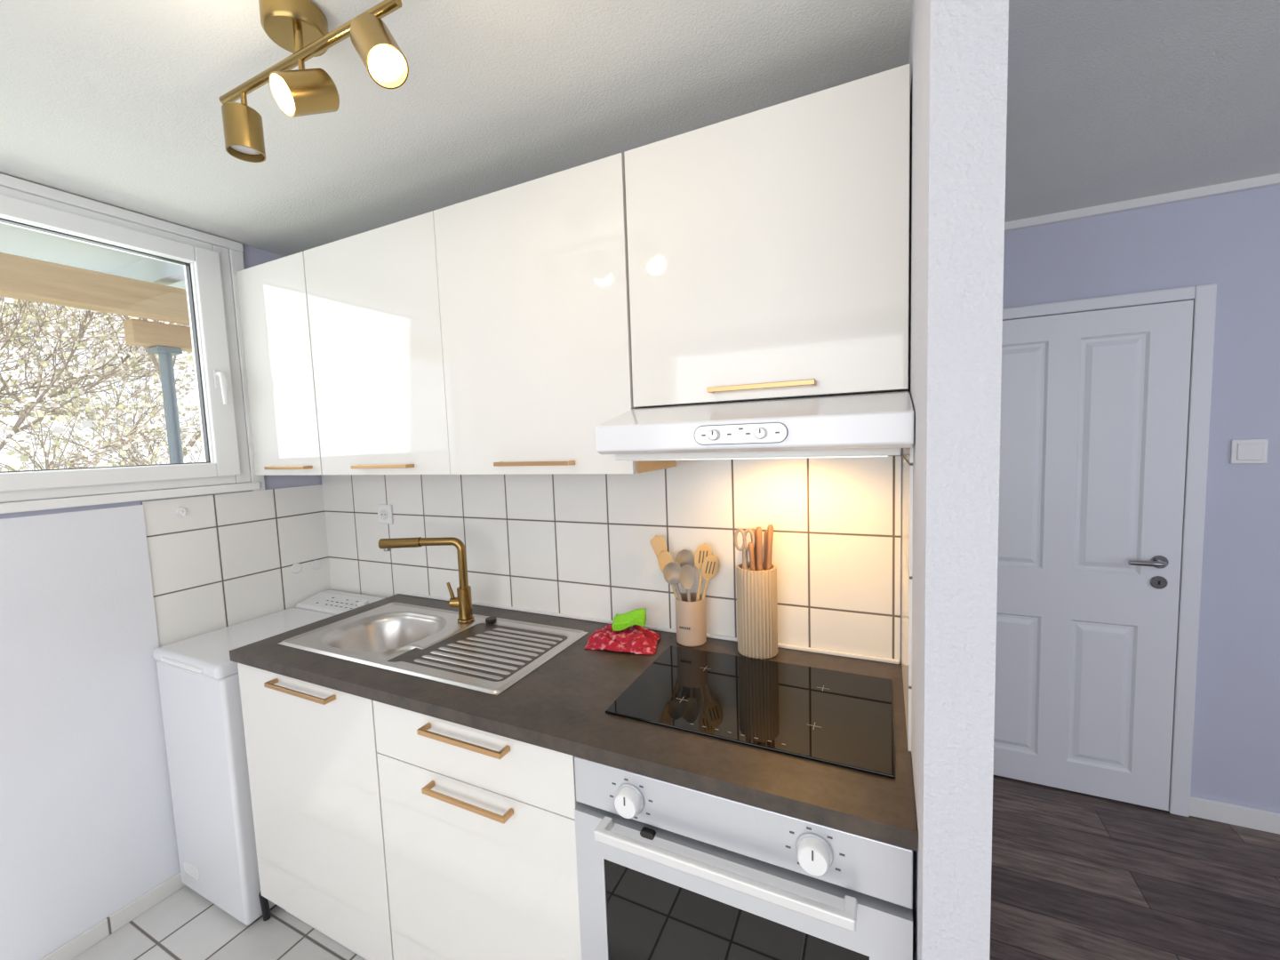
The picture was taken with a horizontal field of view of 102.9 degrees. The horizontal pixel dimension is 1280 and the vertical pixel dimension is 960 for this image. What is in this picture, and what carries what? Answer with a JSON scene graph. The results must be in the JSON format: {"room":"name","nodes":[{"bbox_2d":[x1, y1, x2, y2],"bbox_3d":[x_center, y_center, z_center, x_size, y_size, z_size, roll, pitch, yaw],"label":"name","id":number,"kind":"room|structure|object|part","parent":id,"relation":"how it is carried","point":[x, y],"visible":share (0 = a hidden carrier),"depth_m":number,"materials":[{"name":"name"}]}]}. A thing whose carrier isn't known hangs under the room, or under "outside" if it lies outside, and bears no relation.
{"room":"kitchen","nodes":[
{"label":"kitchen","id":0,"kind":"room"},
{"bbox_2d":[0,504,180,959],"bbox_3d":[-2.115,0.846,0.677,0.014,1.330,2.340,0,5,26],"label":"panel","id":1,"kind":"object","parent":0,"point":[87,825],"depth_m":1.54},
{"bbox_2d":[0,244,321,519],"bbox_3d":[-2.084,0.351,0.895,0.120,2.280,3.045,0,5,26],"label":"wall","id":2,"kind":"structure","parent":0,"point":[252,256],"depth_m":1.97,"materials":[{"name":"purple paint"}]},
{"bbox_2d":[40,872,184,959],"bbox_3d":[-2.081,1.481,0.722,0.010,0.055,2.338,0,5,26],"label":"baseboard","id":3,"kind":"structure","parent":2,"relation":"attached to","point":[74,948],"depth_m":1.61,"materials":[{"name":"tile"}]},
{"bbox_2d":[0,185,250,502],"bbox_3d":[-1.790,-0.372,1.385,0.166,0.870,1.225,0,5,26],"label":"window","id":4,"kind":"structure","parent":2,"relation":"in","point":[244,476],"depth_m":1.75,"materials":[{"name":"white plastic"}]},
{"bbox_2d":[0,217,210,472],"bbox_3d":[-1.798,-0.370,1.389,0.026,0.705,0.989,0,5,26],"label":"gasket","id":5,"kind":"object","parent":4,"relation":"attached to","point":[188,265],"visible":1,"depth_m":1.80,"materials":[{"name":"black plastic"}]},
{"bbox_2d":[0,216,214,473],"bbox_3d":[-1.800,-0.370,1.390,0.062,0.727,1.015,0,5,26],"label":"bead","id":6,"kind":"object","parent":4,"relation":"attached to","point":[192,268],"visible":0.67,"depth_m":1.81,"materials":[{"name":"white plastic"}]},
{"bbox_3d":[-1.798,-0.373,1.389,0.088,0.812,1.145,0,5,26],"label":"sash","id":7,"kind":"part","parent":4,"relation":"part of","materials":[{"name":"white plastic"}]},
{"bbox_2d":[213,369,221,389],"bbox_3d":[-1.527,-0.363,1.845,0.008,0.070,0.024,0,5,26],"label":"plate","id":8,"kind":"object","parent":4,"relation":"attached to","point":[217,384],"depth_m":1.84,"materials":[{"name":"white plastic"}]},
{"bbox_3d":[-1.505,-0.332,1.839,0.043,0.120,0.023,0,5,26],"label":"handle","id":9,"kind":"part","parent":4,"relation":"part of","materials":[{"name":"white plastic"}]},
{"bbox_2d":[0,481,260,513],"bbox_3d":[-1.760,0.079,1.398,0.030,0.029,1.295,0,5,26],"label":"sill","id":10,"kind":"structure","parent":2,"relation":"attached to","point":[15,507],"depth_m":1.61,"materials":[{"name":"white plastic"}]},
{"bbox_2d":[0,173,265,490],"bbox_3d":[-1.775,-0.369,1.375,0.020,0.936,1.320,0,5,26],"label":"window frame","id":11,"kind":"structure","parent":2,"relation":"attached to","point":[5,180],"depth_m":1.76,"materials":[{"name":"white plastic"}]},
{"bbox_2d":[140,484,331,647],"bbox_3d":[-1.487,0.713,1.999,0.008,1.340,0.599,0,5,26],"label":"wall tiles","id":12,"kind":"structure","parent":2,"relation":"attached to","point":[228,562],"depth_m":1.91,"materials":[{"name":"white tile"}]},
{"bbox_2d":[176,506,186,516],"bbox_3d":[-1.577,0.110,1.761,0.032,0.032,0.028,0,5,26],"label":"wall hook","id":13,"kind":"object","parent":12,"relation":"attached to","point":[182,511],"visible":1,"depth_m":1.76,"materials":[{"name":"white plastic"}]},
{"bbox_2d":[291,563,302,573],"bbox_3d":[-1.423,0.365,2.113,0.008,0.040,0.040,0,5,26],"label":"cap","id":14,"kind":"object","parent":12,"relation":"attached to","point":[296,568],"visible":1,"depth_m":2.11,"materials":[{"name":"white plastic"}]},
{"bbox_2d":[311,560,320,569],"bbox_3d":[-1.388,0.363,2.185,0.008,0.040,0.040,0,5,26],"label":"cap","id":15,"kind":"object","parent":12,"relation":"attached to","point":[316,564],"visible":1,"depth_m":2.18,"materials":[{"name":"white plastic"}]},
{"bbox_2d":[0,0,1279,256],"bbox_3d":[0.347,-0.878,0.234,5.072,0.100,4.358,0,5,26],"label":"ceiling","id":16,"kind":"structure","parent":0,"point":[116,103],"depth_m":1.17,"materials":[{"name":"paint"}]},
{"bbox_2d":[219,0,408,162],"bbox_3d":[-0.591,-0.735,0.900,0.503,0.222,0.135,0,5,26],"label":"ceiling spotlight","id":17,"kind":"object","parent":16,"relation":"attached to","point":[300,28],"depth_m":0.88,"materials":[{"name":"gold metal"}]},
{"bbox_2d":[72,774,1279,959],"bbox_3d":[0.441,1.492,0.419,5.052,0.100,4.358,0,5,26],"label":"floor","id":18,"kind":"structure","parent":0,"point":[1076,876],"depth_m":1.62,"materials":[{"name":"brown wood"}]},
{"bbox_2d":[152,589,383,925],"bbox_3d":[-1.293,0.940,1.900,0.404,0.890,0.612,0,5,26],"label":"washing machine","id":19,"kind":"object","parent":18,"relation":"on","point":[199,686],"visible":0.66,"depth_m":1.62,"materials":[{"name":"white metal"}]},
{"bbox_3d":[-1.338,0.559,1.804,0.400,0.043,0.456,0,5,26],"label":"lid","id":20,"kind":"part","parent":19,"relation":"part of","materials":[{"name":"white plastic"}]},
{"bbox_2d":[316,597,368,608],"bbox_3d":[-1.201,0.495,2.054,0.252,0.011,0.052,0,5,26],"label":"print","id":21,"kind":"object","parent":19,"relation":"on","point":[332,603],"depth_m":2.05,"materials":[{"name":"grey plastic"}]},
{"bbox_2d":[237,663,393,959],"bbox_3d":[-0.809,0.951,1.673,0.598,0.870,0.596,0,5,26],"label":"base cabinet","id":22,"kind":"object","parent":18,"relation":"on","point":[313,769],"visible":0.35,"depth_m":1.41,"materials":[{"name":"white laminate"}]},
{"bbox_2d":[258,891,271,920],"bbox_3d":[-1.163,1.299,1.667,0.020,0.178,0.147,0,5,26],"label":"cabinet leg","id":23,"kind":"object","parent":22,"relation":"part of","point":[264,902],"visible":0.38,"depth_m":1.61,"materials":[{"name":"black plastic"}]},
{"bbox_3d":[-0.920,0.569,1.375,0.262,0.012,0.032,0,5,26],"label":"handle","id":24,"kind":"part","parent":22,"relation":"part of","materials":[{"name":"gold metal"}]},
{"bbox_2d":[229,591,917,851],"bbox_3d":[-0.283,0.496,1.403,1.809,0.040,0.597,0,5,26],"label":"countertop","id":25,"kind":"structure","parent":22,"relation":"on","point":[561,705],"depth_m":1.13,"materials":[{"name":"stone"}]},
{"bbox_2d":[378,536,474,623],"bbox_3d":[-0.710,0.330,1.707,0.301,0.284,0.054,-2,5,6],"label":"kitchen faucet","id":26,"kind":"object","parent":25,"relation":"on","point":[463,602],"visible":1,"depth_m":1.68,"materials":[{"name":"gold metal"}]},
{"bbox_3d":[-0.628,0.374,1.697,0.027,0.071,0.012,-2,5,0],"label":"lever","id":27,"kind":"part","parent":26,"relation":"part of","materials":[{"name":"gold metal"}]},
{"bbox_2d":[278,602,588,695],"bbox_3d":[-0.630,0.628,1.577,0.863,0.315,0.414,0,5,26],"label":"sink","id":28,"kind":"object","parent":25,"relation":"in","point":[375,636],"visible":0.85,"depth_m":1.57,"materials":[{"name":"metal"}]},
{"bbox_3d":[-0.492,0.462,1.683,0.036,0.012,0.036,0,5,26],"label":"waste knob","id":29,"kind":"part","parent":28,"relation":"part of","materials":[{"name":"black plastic"}]},
{"bbox_2d":[584,624,660,655],"bbox_3d":[-0.047,0.448,1.480,0.219,0.044,0.154,-1,5,17],"label":"cloth","id":30,"kind":"object","parent":25,"relation":"on","point":[638,640],"visible":0.84,"depth_m":1.44,"materials":[{"name":"red fabric"}]},
{"bbox_2d":[611,608,646,631],"bbox_3d":[-0.029,0.404,1.476,0.095,0.049,0.070,-1,5,9],"label":"sponge","id":31,"kind":"object","parent":30,"relation":"on","point":[620,622],"visible":1,"depth_m":1.46,"materials":[{"name":"green plastic"}]},
{"bbox_2d":[650,536,719,647],"bbox_3d":[0.127,0.314,1.462,0.195,0.304,0.094,0,5,26],"label":"utensil holder","id":32,"kind":"object","parent":25,"relation":"on","point":[690,607],"visible":1,"depth_m":1.44,"materials":[{"name":"beige ceramic"}]},
{"bbox_3d":[0.113,0.354,1.464,0.060,0.168,0.011,0,5,24],"label":"utensil handle","id":33,"kind":"part","parent":32,"relation":"part of","materials":[{"name":"brown wood"}]},
{"bbox_3d":[0.123,0.365,1.449,0.045,0.147,0.011,-3,5,-6],"label":"utensil handle","id":34,"kind":"part","parent":32,"relation":"part of","materials":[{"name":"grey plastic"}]},
{"bbox_3d":[0.141,0.370,1.442,0.011,0.136,0.030,0,5,26],"label":"utensil handle","id":35,"kind":"part","parent":32,"relation":"part of","materials":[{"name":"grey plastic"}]},
{"bbox_3d":[0.164,0.343,1.451,0.038,0.186,0.010,0,5,26],"label":"utensil handle","id":36,"kind":"part","parent":32,"relation":"part of","materials":[{"name":"brown wood"}]},
{"bbox_3d":[0.175,0.357,1.457,0.050,0.158,0.011,0,5,27],"label":"utensil handle","id":37,"kind":"part","parent":32,"relation":"part of","materials":[{"name":"brown"}]},
{"bbox_2d":[605,645,895,778],"bbox_3d":[0.257,0.484,1.146,0.560,0.006,0.373,0,5,26],"label":"induction hob","id":38,"kind":"object","parent":25,"relation":"in","point":[844,719],"visible":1,"depth_m":1.10,"materials":[{"name":"black glass"}]},
{"bbox_2d":[733,524,777,659],"bbox_3d":[0.312,0.291,1.369,0.108,0.350,0.106,0,5,26],"label":"knife block","id":39,"kind":"object","parent":25,"relation":"on","point":[756,580],"visible":1,"depth_m":1.33,"materials":[{"name":"beige ceramic"}]},
{"bbox_3d":[0.293,0.206,1.343,0.024,0.084,0.016,-6,6,-41],"label":"knife handle","id":40,"kind":"part","parent":39,"relation":"part of","materials":[{"name":"brown wood"}]},
{"bbox_3d":[0.308,0.188,1.374,0.021,0.114,0.023,0,5,26],"label":"knife handle","id":41,"kind":"part","parent":39,"relation":"part of","materials":[{"name":"brown wood"}]},
{"bbox_3d":[0.314,0.185,1.341,0.018,0.124,0.027,0,5,26],"label":"knife handle","id":42,"kind":"part","parent":39,"relation":"part of","materials":[{"name":"brown wood"}]},
{"bbox_3d":[0.340,0.190,1.367,0.018,0.108,0.023,0,5,26],"label":"knife handle","id":43,"kind":"part","parent":39,"relation":"part of","materials":[{"name":"brown wood"}]},
{"bbox_3d":[0.342,0.181,1.342,0.021,0.129,0.023,0,5,26],"label":"knife handle","id":44,"kind":"part","parent":39,"relation":"part of","materials":[{"name":"brown wood"}]},
{"bbox_2d":[372,700,581,959],"bbox_3d":[-0.271,0.952,1.416,0.592,0.870,0.596,0,5,26],"label":"base cabinet","id":45,"kind":"object","parent":18,"relation":"on","point":[479,826],"visible":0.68,"depth_m":1.16,"materials":[{"name":"white laminate"}]},
{"bbox_3d":[-0.392,0.573,1.124,0.241,0.012,0.032,0,5,26],"label":"handle","id":46,"kind":"part","parent":45,"relation":"part of","materials":[{"name":"gold metal"}]},
{"bbox_3d":[-0.387,0.714,1.135,0.241,0.012,0.032,0,5,26],"label":"handle","id":47,"kind":"part","parent":45,"relation":"part of","materials":[{"name":"gold metal"}]},
{"bbox_2d":[574,756,912,959],"bbox_3d":[0.260,0.955,1.142,0.592,0.864,0.605,0,5,26],"label":"oven","id":48,"kind":"object","parent":18,"relation":"on","point":[666,870],"visible":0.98,"depth_m":0.88,"materials":[{"name":"silver metal"}]},
{"bbox_3d":[-0.024,0.600,0.945,0.048,0.048,0.022,0,5,26],"label":"knob","id":49,"kind":"part","parent":48,"relation":"part of","materials":[{"name":"white plastic"}]},
{"bbox_2d":[609,778,652,818],"bbox_3d":[-0.017,0.599,0.958,0.090,0.074,0.001,0,5,26],"label":"print","id":50,"kind":"object","parent":48,"relation":"on","point":[641,788],"depth_m":0.95,"materials":[{"name":"grey plastic"}]},
{"bbox_3d":[0.125,0.655,0.864,0.446,0.020,0.043,0,5,26],"label":"door handle","id":51,"kind":"part","parent":48,"relation":"part of","materials":[{"name":"silver metal"}]},
{"bbox_3d":[0.150,0.903,0.906,0.470,0.338,0.005,0,5,26],"label":"door glass","id":52,"kind":"part","parent":48,"relation":"part of","materials":[{"name":"black glass"}]},
{"bbox_3d":[0.273,0.595,0.803,0.048,0.048,0.022,0,5,26],"label":"knob","id":53,"kind":"part","parent":48,"relation":"part of","materials":[{"name":"white plastic"}]},
{"bbox_2d":[785,826,845,871],"bbox_3d":[0.279,0.593,0.816,0.090,0.074,0.001,0,5,26],"label":"print","id":54,"kind":"object","parent":48,"relation":"on","point":[832,840],"depth_m":0.81,"materials":[{"name":"grey"}]},
{"bbox_2d":[900,448,902,663],"bbox_3d":[-0.359,0.216,1.807,2.447,2.280,0.100,0,5,26],"label":"wall","id":55,"kind":"structure","parent":0,"point":[901,448],"depth_m":1.27,"materials":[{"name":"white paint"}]},
{"bbox_2d":[236,251,322,475],"bbox_3d":[-1.262,-0.402,1.941,0.444,0.751,0.311,0,5,26],"label":"upper cabinet","id":56,"kind":"object","parent":55,"relation":"attached to","point":[273,297],"depth_m":1.81,"materials":[{"name":"white plastic"}]},
{"bbox_3d":[-1.481,-0.394,1.940,0.049,0.751,0.016,0,5,26],"label":"trim filler","id":57,"kind":"part","parent":56,"relation":"part of","materials":[{"name":"white wood"}]},
{"bbox_3d":[-1.254,-0.044,1.817,0.230,0.011,0.032,0,5,26],"label":"handle","id":58,"kind":"part","parent":56,"relation":"part of","materials":[{"name":"gold metal"}]},
{"bbox_2d":[303,211,450,475],"bbox_3d":[-0.790,-0.401,1.716,0.597,0.751,0.311,0,5,26],"label":"upper cabinet","id":59,"kind":"object","parent":55,"relation":"attached to","point":[373,304],"visible":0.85,"depth_m":1.59,"materials":[{"name":"white laminate"}]},
{"bbox_3d":[-0.814,-0.043,1.607,0.253,0.011,0.032,0,5,26],"label":"handle","id":60,"kind":"part","parent":59,"relation":"part of","materials":[{"name":"gold metal"}]},
{"bbox_2d":[433,152,675,474],"bbox_3d":[-0.247,-0.400,1.456,0.604,0.751,0.311,0,5,26],"label":"upper cabinet","id":61,"kind":"object","parent":55,"relation":"attached to","point":[533,280],"visible":0.95,"depth_m":1.33,"materials":[{"name":"white laminate"}]},
{"bbox_3d":[-0.284,-0.044,1.353,0.244,0.011,0.032,0,5,26],"label":"handle","id":62,"kind":"part","parent":61,"relation":"part of","materials":[{"name":"gold metal"}]},
{"bbox_2d":[321,448,901,663],"bbox_3d":[-0.364,0.146,1.744,2.236,0.690,0.006,0,5,26],"label":"wall tiles","id":63,"kind":"structure","parent":55,"relation":"attached to","point":[579,545],"depth_m":1.57,"materials":[{"name":"white tile"}]},
{"bbox_2d":[376,504,393,524],"bbox_3d":[-1.024,0.138,2.048,0.080,0.079,0.014,0,5,26],"label":"wall outlet","id":64,"kind":"object","parent":63,"relation":"attached to","point":[385,512],"visible":1,"depth_m":2.04,"materials":[{"name":"white plastic"}]},
{"bbox_2d":[624,64,910,407],"bbox_3d":[0.291,-0.479,1.192,0.590,0.588,0.311,0,5,26],"label":"upper cabinet","id":65,"kind":"object","parent":55,"relation":"attached to","point":[768,248],"visible":0.98,"depth_m":1.06,"materials":[{"name":"white plastic"}]},
{"bbox_2d":[595,391,914,461],"bbox_3d":[0.268,-0.114,1.147,0.595,0.124,0.471,0,5,26],"label":"range hood","id":66,"kind":"object","parent":65,"relation":"attached to","point":[875,424],"visible":1,"depth_m":0.95,"materials":[{"name":"white metal"}]},
{"bbox_3d":[0.138,-0.085,0.958,0.021,0.021,0.012,0,5,26],"label":"knob","id":67,"kind":"part","parent":66,"relation":"part of","materials":[{"name":"white plastic"}]},
{"bbox_3d":[0.183,-0.085,0.944,0.173,0.034,0.004,0,5,26],"label":"control panel","id":68,"kind":"part","parent":66,"relation":"part of","materials":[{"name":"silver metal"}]},
{"bbox_2d":[626,456,887,461],"bbox_3d":[0.263,-0.055,1.138,0.520,0.003,0.268,0,5,26],"label":"grille","id":69,"kind":"object","parent":66,"relation":"attached to","point":[836,456],"depth_m":1.00,"materials":[{"name":"metal"}]},
{"bbox_3d":[0.280,-0.067,1.174,0.560,0.014,0.390,0,5,26],"label":"filter frame","id":70,"kind":"part","parent":66,"relation":"part of","materials":[{"name":"white plastic"}]},
{"bbox_3d":[0.217,-0.085,0.920,0.021,0.021,0.012,0,5,26],"label":"knob","id":71,"kind":"part","parent":66,"relation":"part of","materials":[{"name":"white plastic"}]},
{"bbox_3d":[0.254,-0.198,1.082,0.225,0.011,0.032,0,5,26],"label":"handle","id":72,"kind":"part","parent":65,"relation":"part of","materials":[{"name":"gold metal"}]},
{"bbox_2d":[901,447,912,751],"bbox_3d":[0.568,0.202,1.088,0.005,0.555,0.395,0,5,26],"label":"wall tiles","id":73,"kind":"structure","parent":55,"relation":"attached to","point":[907,452],"depth_m":0.98,"materials":[{"name":"white tile"}]},
{"bbox_2d":[907,0,1008,959],"bbox_3d":[0.539,0.253,0.937,0.073,2.280,0.700,0,5,26],"label":"wall column","id":74,"kind":"structure","parent":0,"point":[958,52],"depth_m":0.61,"materials":[{"name":"paint"}]},
{"bbox_2d":[992,299,1193,811],"bbox_3d":[1.651,0.312,2.018,0.714,1.894,0.010,0,5,26],"label":"door","id":75,"kind":"structure","parent":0,"point":[1094,404],"depth_m":1.97,"materials":[{"name":"white wood"}]},
{"bbox_2d":[1002,184,1279,813],"bbox_3d":[1.336,0.121,2.227,5.000,2.280,0.100,0,5,26],"label":"wall","id":76,"kind":"structure","parent":0,"point":[1231,241],"depth_m":1.81,"materials":[{"name":"purple paint"}]},
{"bbox_2d":[1002,283,1216,816],"bbox_3d":[1.650,0.292,2.023,0.837,1.950,0.028,0,5,26],"label":"door frame","id":77,"kind":"structure","parent":76,"relation":"in","point":[1204,296],"depth_m":1.84,"materials":[{"name":"white paint"}]},
{"bbox_3d":[1.657,0.311,2.029,0.714,1.894,0.011,0,5,26],"label":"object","id":78,"kind":"object","parent":77,"relation":"attached to","visible":0},
{"bbox_2d":[1128,560,1167,567],"bbox_3d":[1.864,0.305,1.876,0.107,0.020,0.050,0,5,26],"label":"lever","id":79,"kind":"object","parent":78,"relation":"attached to","point":[1159,564],"visible":1,"depth_m":1.86,"materials":[{"name":"grey metal"}]},
{"bbox_2d":[1149,576,1167,589],"bbox_3d":[1.919,0.379,1.887,0.048,0.048,0.008,0,5,26],"label":"plate","id":80,"kind":"object","parent":78,"relation":"attached to","point":[1154,581],"visible":1,"depth_m":1.88,"materials":[{"name":"grey metal"}]},
{"bbox_2d":[1151,555,1168,568],"bbox_3d":[1.916,0.302,1.881,0.048,0.048,0.008,0,5,26],"label":"rose","id":81,"kind":"object","parent":78,"relation":"attached to","point":[1156,558],"visible":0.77,"depth_m":1.88,"materials":[{"name":"grey metal"}]},
{"bbox_2d":[1004,173,1279,231],"bbox_3d":[1.224,-0.995,2.104,4.900,0.030,0.022,0,5,26],"label":"crown molding","id":82,"kind":"structure","parent":76,"relation":"attached to","point":[1273,180],"depth_m":1.81,"materials":[{"name":"white plastic"}]},
{"bbox_2d":[1189,795,1279,834],"bbox_3d":[2.791,1.227,1.577,1.610,0.075,0.014,0,5,26],"label":"baseboard","id":83,"kind":"structure","parent":76,"relation":"attached to","point":[1199,807],"depth_m":1.86,"materials":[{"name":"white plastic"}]},
{"bbox_2d":[1230,439,1268,463],"bbox_3d":[2.116,-0.099,1.770,0.090,0.085,0.014,0,5,26],"label":"light switch","id":84,"kind":"object","parent":76,"relation":"attached to","point":[1243,451],"visible":1,"depth_m":1.77,"materials":[{"name":"white plastic"}]},
{"label":"outside","id":85,"kind":"structure","parent":0,"visible":0},
{"bbox_3d":[-14.726,3.380,8.869,25.700,0.080,40.000,0,5,26],"label":"ground","id":86,"kind":"structure","parent":85,"visible":0},
{"bbox_2d":[0,296,202,471],"bbox_3d":[-5.605,-0.625,4.672,9.984,7.894,6.947,-6,6,-41],"label":"blossom tree","id":87,"kind":"object","parent":86,"relation":"on","point":[28,308],"visible":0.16,"depth_m":5.25,"materials":[{"name":"white plant"}]},
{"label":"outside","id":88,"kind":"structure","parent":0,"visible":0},
{"bbox_2d":[147,345,183,463],"bbox_3d":[-2.318,1.353,2.725,0.140,4.048,0.140,0,5,26],"label":"porch post","id":89,"kind":"object","parent":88,"point":[165,354],"visible":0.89,"depth_m":2.57,"materials":[{"name":"silver metal"}]},
{"bbox_2d":[123,318,192,351],"bbox_3d":[-2.078,-0.787,3.231,0.090,0.115,1.750,0,5,26],"label":"beam","id":90,"kind":"structure","parent":89,"relation":"on","point":[137,332],"depth_m":2.51,"materials":[{"name":"beige wood"}]},
{"bbox_2d":[0,252,190,325],"bbox_3d":[-2.505,-0.817,2.069,0.120,0.150,4.200,0,5,26],"label":"beam","id":91,"kind":"structure","parent":90,"relation":"on","point":[24,278],"depth_m":2.20,"materials":[{"name":"beige wood"}]},
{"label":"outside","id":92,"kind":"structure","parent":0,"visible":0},
{"bbox_2d":[0,223,185,289],"bbox_3d":[-2.385,-1.105,2.541,1.808,0.020,5.000,0,5,26],"label":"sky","id":93,"kind":"structure","parent":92,"point":[18,241],"depth_m":2.39,"materials":[{"name":"white"}]},
{"bbox_2d":[72,257,184,311],"bbox_3d":[-2.391,-1.034,2.528,1.808,0.120,0.060,0,5,26],"label":"rafter","id":94,"kind":"object","parent":93,"relation":"attached to","point":[148,269],"visible":0.29,"depth_m":2.50,"materials":[{"name":"white"}]}
]}

